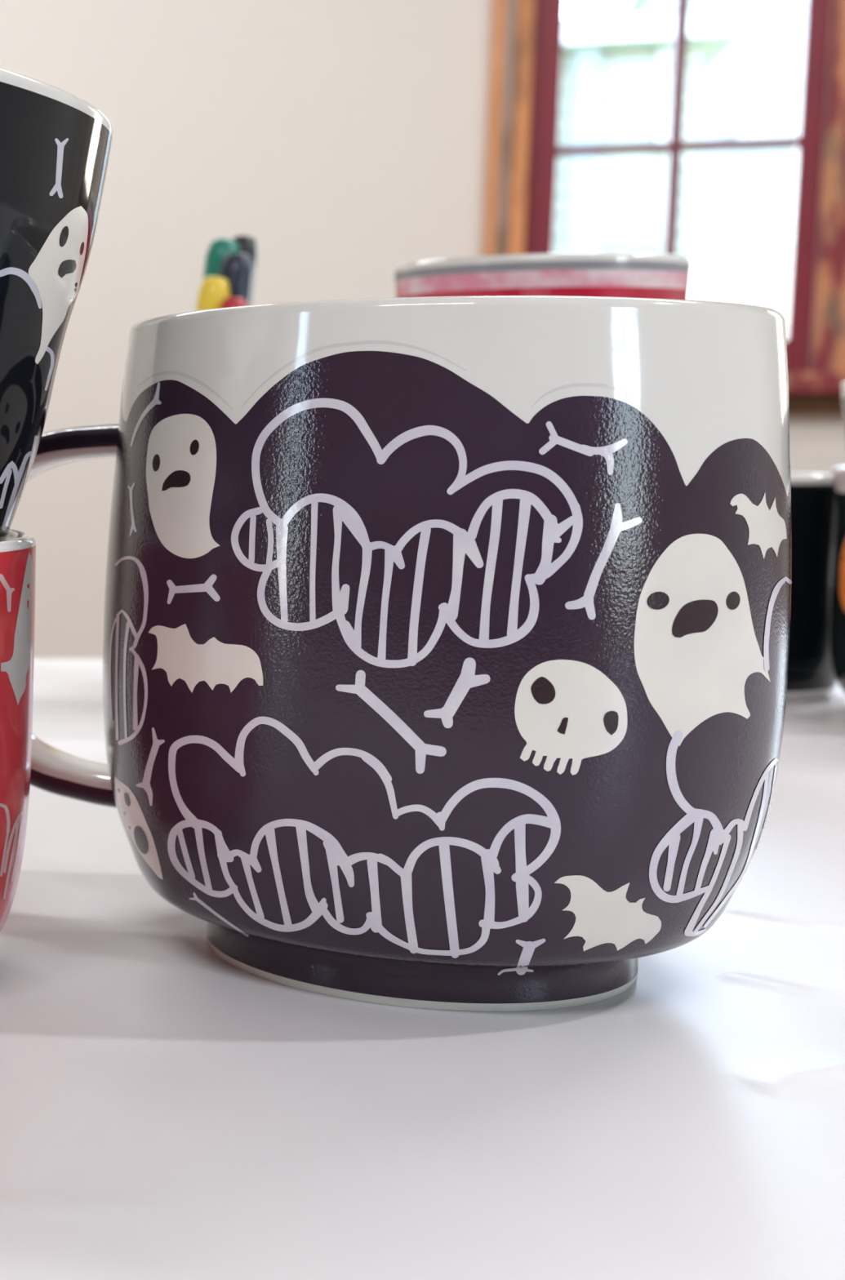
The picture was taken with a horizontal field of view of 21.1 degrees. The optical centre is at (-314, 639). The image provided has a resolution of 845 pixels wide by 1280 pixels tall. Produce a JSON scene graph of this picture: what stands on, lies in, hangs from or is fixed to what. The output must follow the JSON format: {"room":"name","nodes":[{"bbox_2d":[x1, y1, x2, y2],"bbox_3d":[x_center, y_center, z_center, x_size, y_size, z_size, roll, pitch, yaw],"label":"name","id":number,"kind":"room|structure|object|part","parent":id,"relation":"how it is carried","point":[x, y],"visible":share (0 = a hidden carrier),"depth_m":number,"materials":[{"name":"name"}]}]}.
{"room":"home office","nodes":[
{"label":"home office","id":0,"kind":"room"},
{"bbox_2d":[0,0,844,658],"bbox_3d":[1.460,-0.796,3.354,5.200,2.530,0.120,2,7,19],"label":"wall","id":1,"kind":"structure","parent":0,"point":[348,139],"depth_m":3.46,"materials":[{"name":"paint"}]},
{"bbox_2d":[482,0,844,414],"bbox_3d":[1.606,-1.014,3.219,0.642,1.298,0.115,2,7,19],"label":"window","id":2,"kind":"structure","parent":1,"relation":"in","point":[523,150],"depth_m":3.24,"materials":[{"name":"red wood"}]},
{"bbox_3d":[1.519,-0.646,3.310,0.167,0.305,0.003,2,7,19],"label":"pane","id":3,"kind":"part","parent":2,"relation":"part of","materials":[{"name":"glass"}]},
{"bbox_3d":[1.696,-0.639,3.250,0.168,0.305,0.003,2,7,19],"label":"pane","id":4,"kind":"part","parent":2,"relation":"part of","materials":[{"name":"glass"}]},
{"bbox_3d":[1.696,-0.954,3.215,0.168,0.297,0.003,2,7,19],"label":"pane","id":5,"kind":"part","parent":2,"relation":"part of","materials":[{"name":"glass"}]},
{"bbox_3d":[1.606,-0.418,3.285,0.642,0.034,0.115,2,7,19],"label":"sill","id":6,"kind":"part","parent":2,"relation":"part of","materials":[{"name":"red wood"}]},
{"bbox_3d":[0.443,0.839,0.524,5.440,0.100,6.440,2,7,19],"label":"floor","id":7,"kind":"structure","parent":0,"visible":0},
{"bbox_3d":[0.175,0.435,0.322,2.000,0.746,0.972,0,6,0],"label":"table","id":8,"kind":"object","parent":7,"relation":"on","visible":0},
{"bbox_2d":[0,658,844,1279],"bbox_3d":[0.175,0.120,0.290,2.008,0.121,0.986,0,6,0],"label":"table cover","id":9,"kind":"object","parent":8,"relation":"on","point":[171,1109],"visible":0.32,"depth_m":0.27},
{"bbox_2d":[0,528,35,931],"bbox_3d":[0.010,0.018,0.334,0.094,0.073,0.094,-2,7,-16],"label":"mug","id":10,"kind":"object","parent":9,"relation":"on","point":[18,551],"visible":1,"depth_m":0.31,"materials":[{"name":"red ceramic"}]},
{"bbox_2d":[0,67,113,541],"bbox_3d":[0.018,-0.042,0.327,0.100,0.108,0.098,-4,8,-33],"label":"mug","id":11,"kind":"object","parent":10,"relation":"on","point":[55,145],"visible":0.99,"depth_m":0.30,"materials":[{"name":"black ceramic"}]},
{"bbox_2d":[26,295,791,1011],"bbox_3d":[0.112,-0.001,0.341,0.133,0.108,0.114,0,6,0],"label":"mug","id":12,"kind":"object","parent":9,"relation":"on","point":[446,639],"visible":0.99,"depth_m":0.29,"materials":[{"name":"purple ceramic"}]},
{"bbox_3d":[0.068,-0.006,0.379,0.047,0.071,0.020,5,8,36],"label":"handle","id":13,"kind":"part","parent":12,"relation":"part of","materials":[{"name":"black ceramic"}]},
{"bbox_2d":[393,252,696,300],"bbox_3d":[0.239,-0.039,0.569,0.078,0.134,0.078,0,6,0],"label":"mug","id":14,"kind":"object","parent":9,"relation":"on","point":[606,274],"visible":0.12,"depth_m":0.53,"materials":[{"name":"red ceramic"}]},
{"bbox_2d":[786,473,838,702],"bbox_3d":[0.350,-0.019,0.677,0.074,0.072,0.074,0,6,0],"label":"mug","id":15,"kind":"object","parent":9,"relation":"on","point":[811,674],"visible":0.16,"depth_m":0.64,"materials":[{"name":"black ceramic"}]},
{"bbox_2d":[830,465,844,693],"bbox_3d":[0.395,-0.013,0.602,0.093,0.077,0.093,-3,7,-24],"label":"mug","id":16,"kind":"object","parent":9,"relation":"on","point":[837,472],"visible":1,"depth_m":0.61,"materials":[{"name":"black ceramic"}]},
{"bbox_2d":[840,382,844,425],"bbox_3d":[0.395,-0.032,0.600,0.090,0.090,0.090,6,9,44],"label":"mug","id":17,"kind":"object","parent":16,"relation":"in","point":[842,385],"visible":1,"depth_m":0.61,"materials":[{"name":"white ceramic"}]},
{"bbox_3d":[0.186,-0.032,0.691,0.051,0.095,0.051,0,6,0],"label":"cup","id":18,"kind":"object","parent":9,"relation":"on","visible":0},
{"bbox_2d":[195,276,230,310],"bbox_3d":[0.172,-0.056,0.680,0.021,0.132,0.011,0,6,4],"label":"marker","id":19,"kind":"object","parent":18,"relation":"in","point":[213,291],"visible":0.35,"depth_m":0.67,"materials":[{"name":"yellow plastic"}]},
{"bbox_2d":[202,238,239,279],"bbox_3d":[0.177,-0.064,0.691,0.023,0.146,0.012,0,6,-3],"label":"marker","id":20,"kind":"object","parent":18,"relation":"in","point":[218,248],"visible":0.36,"depth_m":0.68,"materials":[{"name":"teal plastic"}]},
{"bbox_2d":[220,297,247,307],"bbox_3d":[0.176,-0.052,0.674,0.022,0.125,0.010,0,6,3],"label":"marker","id":21,"kind":"object","parent":18,"relation":"in","point":[229,301],"visible":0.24,"depth_m":0.66,"materials":[{"name":"red plastic"}]},
{"bbox_2d":[217,253,253,305],"bbox_3d":[0.180,-0.060,0.684,0.022,0.140,0.012,0,6,3],"label":"marker","id":22,"kind":"object","parent":18,"relation":"in","point":[237,268],"visible":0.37,"depth_m":0.67,"materials":[{"name":"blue plastic"}]},
{"bbox_2d":[231,235,257,305],"bbox_3d":[0.185,-0.066,0.696,0.022,0.148,0.011,0,6,3],"label":"marker","id":23,"kind":"object","parent":18,"relation":"in","point":[246,244],"visible":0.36,"depth_m":0.69,"materials":[{"name":"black plastic"}]},
{"label":"outside","id":24,"kind":"structure","parent":0,"visible":0},
{"bbox_3d":[11.310,-2.444,31.692,60.000,0.100,59.860,2,7,19],"label":"lawn","id":25,"kind":"structure","parent":24,"visible":0},
{"bbox_2d":[553,8,746,257],"bbox_3d":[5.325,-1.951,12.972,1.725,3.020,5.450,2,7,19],"label":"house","id":26,"kind":"structure","parent":25,"relation":"on","point":[615,82],"depth_m":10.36,"materials":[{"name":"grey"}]},
{"bbox_3d":[4.742,-2.244,10.462,0.050,0.503,0.050,2,7,19],"label":"window trim","id":27,"kind":"part","parent":26,"relation":"part of","materials":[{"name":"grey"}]},
{"bbox_3d":[4.706,-2.670,10.427,0.050,0.302,0.050,2,7,19],"label":"window trim","id":28,"kind":"part","parent":26,"relation":"part of","materials":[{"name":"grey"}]},
{"bbox_3d":[5.016,-2.658,10.322,0.050,0.302,0.050,2,7,19],"label":"window trim","id":29,"kind":"part","parent":26,"relation":"part of","materials":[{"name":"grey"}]},
{"bbox_3d":[5.007,-2.873,10.302,0.050,0.314,0.050,2,7,19],"label":"window trim","id":30,"kind":"part","parent":26,"relation":"part of","materials":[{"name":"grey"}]},
{"bbox_2d":[611,0,803,318],"bbox_3d":[9.315,-3.159,17.334,2.650,4.467,6.220,2,7,19],"label":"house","id":31,"kind":"structure","parent":25,"relation":"on","point":[743,209],"depth_m":14.66,"materials":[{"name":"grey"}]},
{"bbox_3d":[7.875,-3.676,14.534,0.489,0.080,0.090,2,7,19],"label":"window sill","id":32,"kind":"part","parent":31,"relation":"part of","materials":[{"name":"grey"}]}
]}

